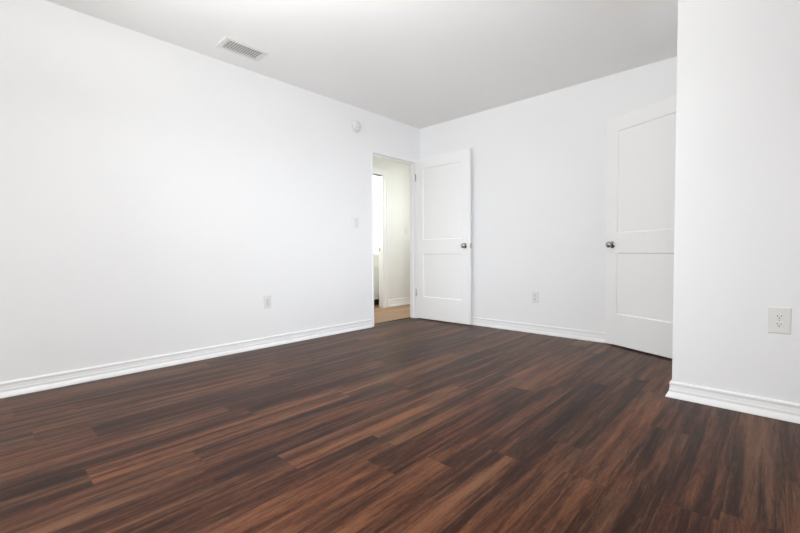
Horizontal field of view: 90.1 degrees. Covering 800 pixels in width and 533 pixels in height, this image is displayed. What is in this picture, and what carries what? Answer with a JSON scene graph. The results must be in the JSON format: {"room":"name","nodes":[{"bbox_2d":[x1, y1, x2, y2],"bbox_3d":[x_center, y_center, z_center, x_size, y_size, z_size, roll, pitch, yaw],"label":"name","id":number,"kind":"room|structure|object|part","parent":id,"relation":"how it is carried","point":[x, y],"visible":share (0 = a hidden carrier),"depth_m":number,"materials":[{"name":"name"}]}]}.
{"room":"empty bedroom","nodes":[
{"label":"empty bedroom","id":0,"kind":"room"},
{"bbox_2d":[0,0,419,381],"bbox_3d":[-1.882,-0.462,2.958,0.095,2.440,6.440,1,3,43],"label":"wall","id":1,"kind":"structure","parent":0,"point":[154,192],"depth_m":2.97,"materials":[{"name":"white paint"}]},
{"bbox_2d":[0,319,372,398],"bbox_3d":[-2.131,0.726,2.633,0.027,0.091,5.315,1,3,43],"label":"baseboard","id":2,"kind":"structure","parent":1,"relation":"attached to","point":[11,388],"depth_m":2.97,"materials":[{"name":"white wood"}]},
{"bbox_2d":[263,295,270,308],"bbox_3d":[-1.205,0.321,3.628,0.010,0.116,0.072,1,3,43],"label":"wall outlet","id":3,"kind":"object","parent":1,"relation":"attached to","point":[266,299],"visible":1,"depth_m":3.62,"materials":[{"name":"white plastic"}]},
{"bbox_2d":[351,120,360,132],"bbox_3d":[-0.467,-1.528,4.342,0.047,0.128,0.128,1,3,43],"label":"smoke detector","id":4,"kind":"object","parent":1,"relation":"attached to","point":[355,125],"visible":1,"depth_m":4.32,"materials":[{"name":"white plastic"}]},
{"bbox_2d":[353,217,358,227],"bbox_3d":[-0.477,-0.482,4.379,0.020,0.116,0.072,1,3,43],"label":"light switch","id":5,"kind":"object","parent":1,"relation":"attached to","point":[355,219],"visible":1,"depth_m":4.37,"materials":[{"name":"white plastic"}]},
{"bbox_2d":[371,150,416,326],"bbox_3d":[-0.087,-0.326,4.885,0.104,2.012,0.785,1,3,43],"label":"door frame","id":6,"kind":"structure","parent":1,"relation":"attached to","point":[412,164],"depth_m":5.13,"materials":[{"name":"white wood"}]},
{"bbox_2d":[415,148,470,324],"bbox_3d":[0.509,-0.344,4.851,0.820,2.018,0.139,1,3,43],"label":"door","id":7,"kind":"structure","parent":1,"relation":"attached to","point":[443,181],"depth_m":4.82,"materials":[{"name":"white wood"}]},
{"bbox_2d":[46,0,677,128],"bbox_3d":[0.017,-1.685,1.135,5.315,0.100,6.440,1,3,43],"label":"ceiling","id":8,"kind":"structure","parent":0,"point":[420,64],"depth_m":3.00,"materials":[{"name":"white paint"}]},
{"bbox_2d":[215,36,269,61],"bbox_3d":[-1.223,-1.687,3.111,0.200,0.011,0.348,1,3,43],"label":"ceiling vent","id":9,"kind":"object","parent":8,"relation":"in","point":[227,43],"visible":1,"depth_m":3.10,"materials":[{"name":"white plastic"}]},
{"bbox_2d":[373,175,378,253],"bbox_3d":[-1.364,-0.582,6.398,1.765,2.440,2.140,1,3,43],"label":"wall","id":10,"kind":"structure","parent":0,"point":[375,178],"depth_m":6.83,"materials":[{"name":"paint"}]},
{"bbox_2d":[373,156,409,299],"bbox_3d":[-0.562,-0.571,5.896,0.095,2.440,3.900,1,3,43],"label":"wall","id":11,"kind":"structure","parent":0,"point":[398,173],"depth_m":6.40,"materials":[{"name":"paint"}]},
{"bbox_2d":[373,167,388,307],"bbox_3d":[-0.549,-0.416,5.900,0.121,2.130,0.945,1,3,43],"label":"door frame","id":12,"kind":"structure","parent":11,"relation":"attached to","point":[383,178],"depth_m":6.17,"materials":[{"name":"white wood"}]},
{"bbox_2d":[389,297,409,306],"bbox_3d":[0.324,0.556,6.785,0.027,0.114,1.460,1,3,43],"label":"baseboard","id":13,"kind":"structure","parent":11,"relation":"attached to","point":[400,301],"depth_m":6.42,"materials":[{"name":"white wood"}]},
{"bbox_2d":[0,304,799,532],"bbox_3d":[-0.386,0.765,2.911,8.000,0.030,8.100,1,3,43],"label":"floor","id":14,"kind":"structure","parent":0,"point":[409,425],"depth_m":1.75,"materials":[{"name":"brown wood"}]},
{"bbox_2d":[374,256,378,304],"bbox_3d":[-0.845,0.237,6.330,0.518,0.800,1.100,1,3,43],"label":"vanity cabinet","id":15,"kind":"object","parent":14,"relation":"on","point":[376,258],"visible":0.03,"depth_m":6.46,"materials":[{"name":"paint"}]},
{"bbox_3d":[-0.422,-0.054,6.409,0.018,0.170,0.350,1,3,43],"label":"drawer","id":16,"kind":"part","parent":15,"relation":"part of","materials":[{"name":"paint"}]},
{"bbox_3d":[-0.419,0.281,6.420,0.018,0.480,0.350,1,3,43],"label":"cabinet door","id":17,"kind":"part","parent":15,"relation":"part of","materials":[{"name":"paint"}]},
{"bbox_2d":[375,317,410,323],"bbox_3d":[-0.117,0.675,4.953,0.028,0.007,0.745,1,3,43],"label":"threshold","id":18,"kind":"object","parent":14,"relation":"on","point":[408,317],"visible":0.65,"depth_m":4.97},
{"bbox_2d":[420,56,676,332],"bbox_3d":[1.418,-0.528,4.200,3.034,2.440,0.120,1,3,43],"label":"wall","id":19,"kind":"structure","parent":0,"point":[539,163],"depth_m":4.06,"materials":[{"name":"white paint"}]},
{"bbox_2d":[532,291,538,302],"bbox_3d":[1.408,0.319,4.154,0.072,0.116,0.010,1,3,43],"label":"wall outlet","id":20,"kind":"object","parent":19,"relation":"attached to","point":[535,295],"visible":1,"depth_m":4.15,"materials":[{"name":"white plastic"}]},
{"bbox_2d":[471,317,609,343],"bbox_3d":[1.341,0.647,4.218,2.939,0.091,0.027,1,3,43],"label":"baseboard","id":21,"kind":"structure","parent":19,"relation":"attached to","point":[586,335],"depth_m":4.11,"materials":[{"name":"white wood"}]},
{"bbox_2d":[605,94,676,357],"bbox_3d":[2.018,-0.302,3.285,0.128,2.018,0.774,-1,2,-21],"label":"door","id":22,"kind":"structure","parent":19,"relation":"in","point":[641,142],"depth_m":3.31,"materials":[{"name":"white wood"}]},
{"bbox_3d":[1.873,-0.195,3.567,0.058,0.064,0.064,-1,2,-21],"label":"knob","id":23,"kind":"part","parent":22,"relation":"part of","materials":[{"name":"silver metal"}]},
{"bbox_2d":[672,0,698,384],"bbox_3d":[2.028,-0.481,2.700,0.095,2.440,1.241,1,3,43],"label":"wall","id":24,"kind":"structure","parent":0,"point":[688,10],"depth_m":2.25,"materials":[{"name":"white paint"}]},
{"bbox_2d":[692,0,799,403],"bbox_3d":[2.471,-0.444,1.504,2.186,2.440,0.095,1,3,43],"label":"wall","id":25,"kind":"structure","parent":0,"point":[747,248],"depth_m":2.07,"materials":[{"name":"white paint"}]},
{"bbox_2d":[665,379,799,423],"bbox_3d":[2.363,0.729,1.597,2.188,0.091,0.068,1,3,43],"label":"baseboard","id":26,"kind":"structure","parent":25,"relation":"attached to","point":[750,404],"depth_m":2.11,"materials":[{"name":"white wood"}]},
{"bbox_2d":[767,307,791,334],"bbox_3d":[1.897,0.270,1.997,0.086,0.132,0.010,1,3,43],"label":"wall outlet","id":27,"kind":"object","parent":25,"relation":"attached to","point":[779,318],"visible":1,"depth_m":2.00,"materials":[{"name":"white plastic"}]},
{"bbox_2d":[775,321,783,326],"bbox_3d":[1.895,0.289,1.996,0.034,0.028,0.004,1,3,43],"label":"socket","id":28,"kind":"object","parent":27,"relation":"attached to","point":[777,323],"depth_m":1.99,"materials":[{"name":"white plastic"}]},
{"bbox_2d":[775,314,783,319],"bbox_3d":[1.895,0.251,1.995,0.034,0.028,0.004,1,3,43],"label":"socket","id":29,"kind":"object","parent":27,"relation":"attached to","point":[777,316],"depth_m":1.99,"materials":[{"name":"white plastic"}]}
]}

